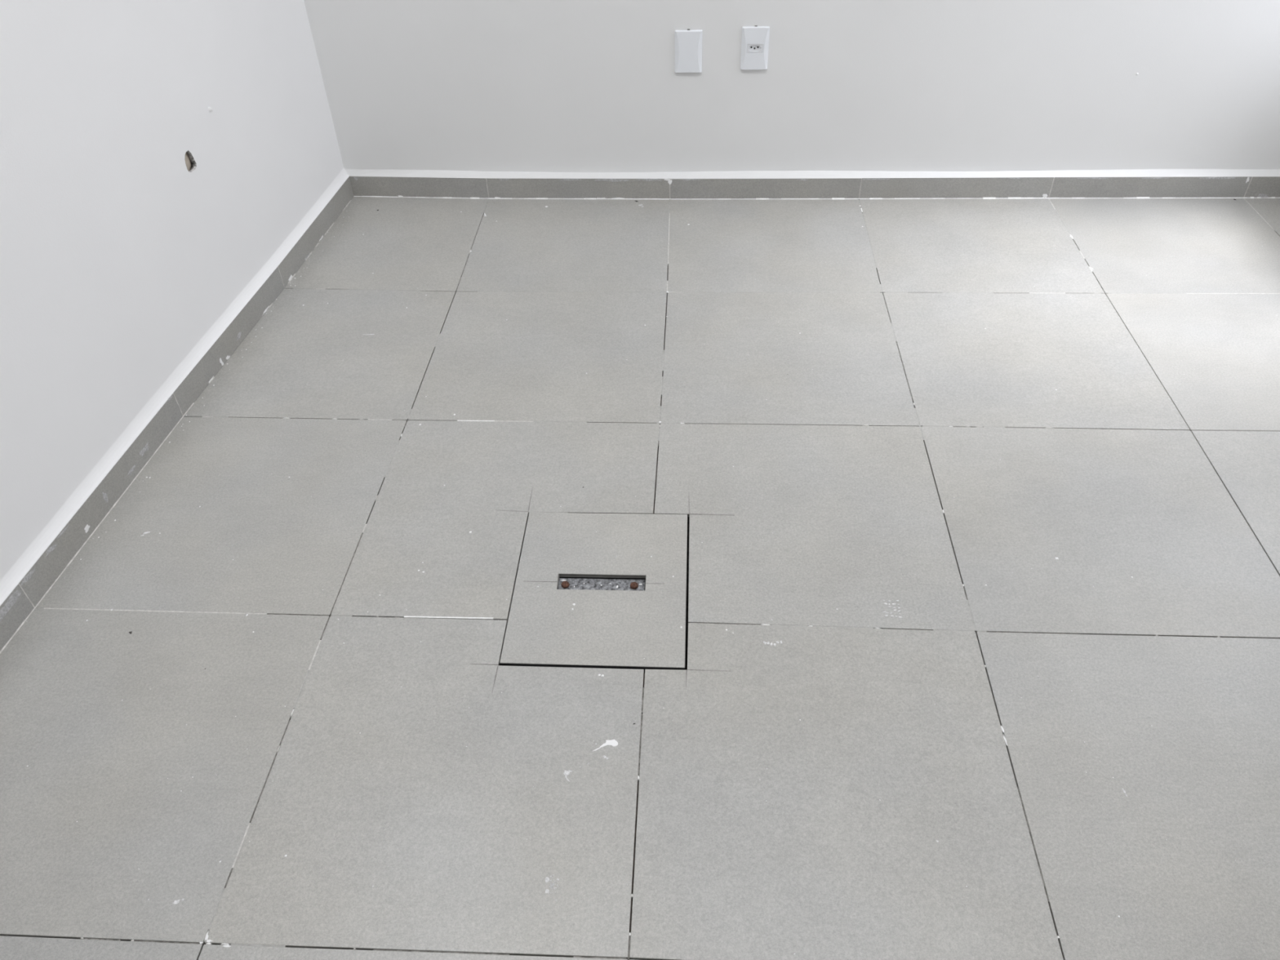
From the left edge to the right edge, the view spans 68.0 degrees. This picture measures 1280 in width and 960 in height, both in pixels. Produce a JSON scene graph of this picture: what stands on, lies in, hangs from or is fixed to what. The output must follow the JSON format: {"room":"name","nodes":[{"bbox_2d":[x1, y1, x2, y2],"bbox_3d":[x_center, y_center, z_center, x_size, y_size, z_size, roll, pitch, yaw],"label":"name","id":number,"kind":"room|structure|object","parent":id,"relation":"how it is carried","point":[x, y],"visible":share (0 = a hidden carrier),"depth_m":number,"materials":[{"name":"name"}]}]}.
{"room":"empty room","nodes":[
{"label":"empty room","id":0,"kind":"room"},
{"bbox_2d":[0,0,343,580],"bbox_3d":[-1.317,-0.720,0.591,0.148,3.110,4.223,3,42,6],"label":"wall","id":1,"kind":"structure","parent":0,"point":[156,155],"depth_m":2.04,"materials":[{"name":"white paint"}]},
{"bbox_2d":[0,168,348,605],"bbox_3d":[-1.209,0.376,1.554,0.025,0.038,4.229,3,42,6],"label":"trim","id":2,"kind":"structure","parent":1,"relation":"attached to","point":[88,485],"depth_m":2.17,"materials":[{"name":"white paint"}]},
{"bbox_2d":[0,176,353,653],"bbox_3d":[-1.205,0.420,1.582,0.020,0.075,4.213,3,42,6],"label":"baseboard","id":3,"kind":"structure","parent":1,"relation":"attached to","point":[15,611],"depth_m":2.15,"materials":[{"name":"tile"}]},
{"bbox_2d":[0,196,1279,959],"bbox_3d":[0.304,0.484,1.546,3.710,0.061,4.500,1,42,3],"label":"floor","id":4,"kind":"structure","parent":0,"point":[980,498],"depth_m":1.77,"materials":[{"name":"tile"}]},
{"bbox_2d":[499,512,688,673],"bbox_3d":[-0.075,0.222,1.857,0.333,0.060,0.395,1,42,3],"label":"access cover","id":5,"kind":"object","parent":4,"relation":"on","point":[629,607],"visible":0.98,"depth_m":1.82,"materials":[{"name":"tile"}]},
{"bbox_2d":[559,577,645,587],"bbox_3d":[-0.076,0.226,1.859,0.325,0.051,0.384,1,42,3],"label":"slot","id":6,"kind":"object","parent":5,"relation":"on","point":[564,582],"depth_m":1.85,"materials":[{"name":"black"}]},
{"bbox_2d":[303,0,1279,172],"bbox_3d":[0.540,-2.132,2.118,3.291,3.110,0.143,1,42,3],"label":"wall","id":7,"kind":"structure","parent":0,"point":[535,86],"depth_m":2.86,"materials":[{"name":"white paint"}]},
{"bbox_2d":[675,28,702,72],"bbox_3d":[0.143,-1.269,2.812,0.081,0.122,0.009,1,42,3],"label":"blank cover plate","id":8,"kind":"object","parent":7,"relation":"attached to","point":[688,43],"visible":1,"depth_m":2.81,"materials":[{"name":"white plastic"}]},
{"bbox_2d":[740,25,769,70],"bbox_3d":[0.339,-1.272,2.797,0.080,0.123,0.009,1,42,3],"label":"power outlet","id":9,"kind":"object","parent":7,"relation":"attached to","point":[756,38],"visible":1,"depth_m":2.79,"materials":[{"name":"white plastic"}]},
{"bbox_2d":[345,168,1279,178],"bbox_3d":[0.546,-0.978,3.028,3.043,0.026,0.039,1,42,3],"label":"trim","id":10,"kind":"structure","parent":7,"relation":"attached to","point":[351,172],"depth_m":3.03,"materials":[{"name":"white paint"}]},
{"bbox_2d":[349,176,1279,199],"bbox_3d":[0.555,-0.939,3.051,3.028,0.078,0.033,1,42,3],"label":"baseboard","id":11,"kind":"structure","parent":7,"relation":"attached to","point":[1242,187],"depth_m":3.04,"materials":[{"name":"tile"}]}
]}

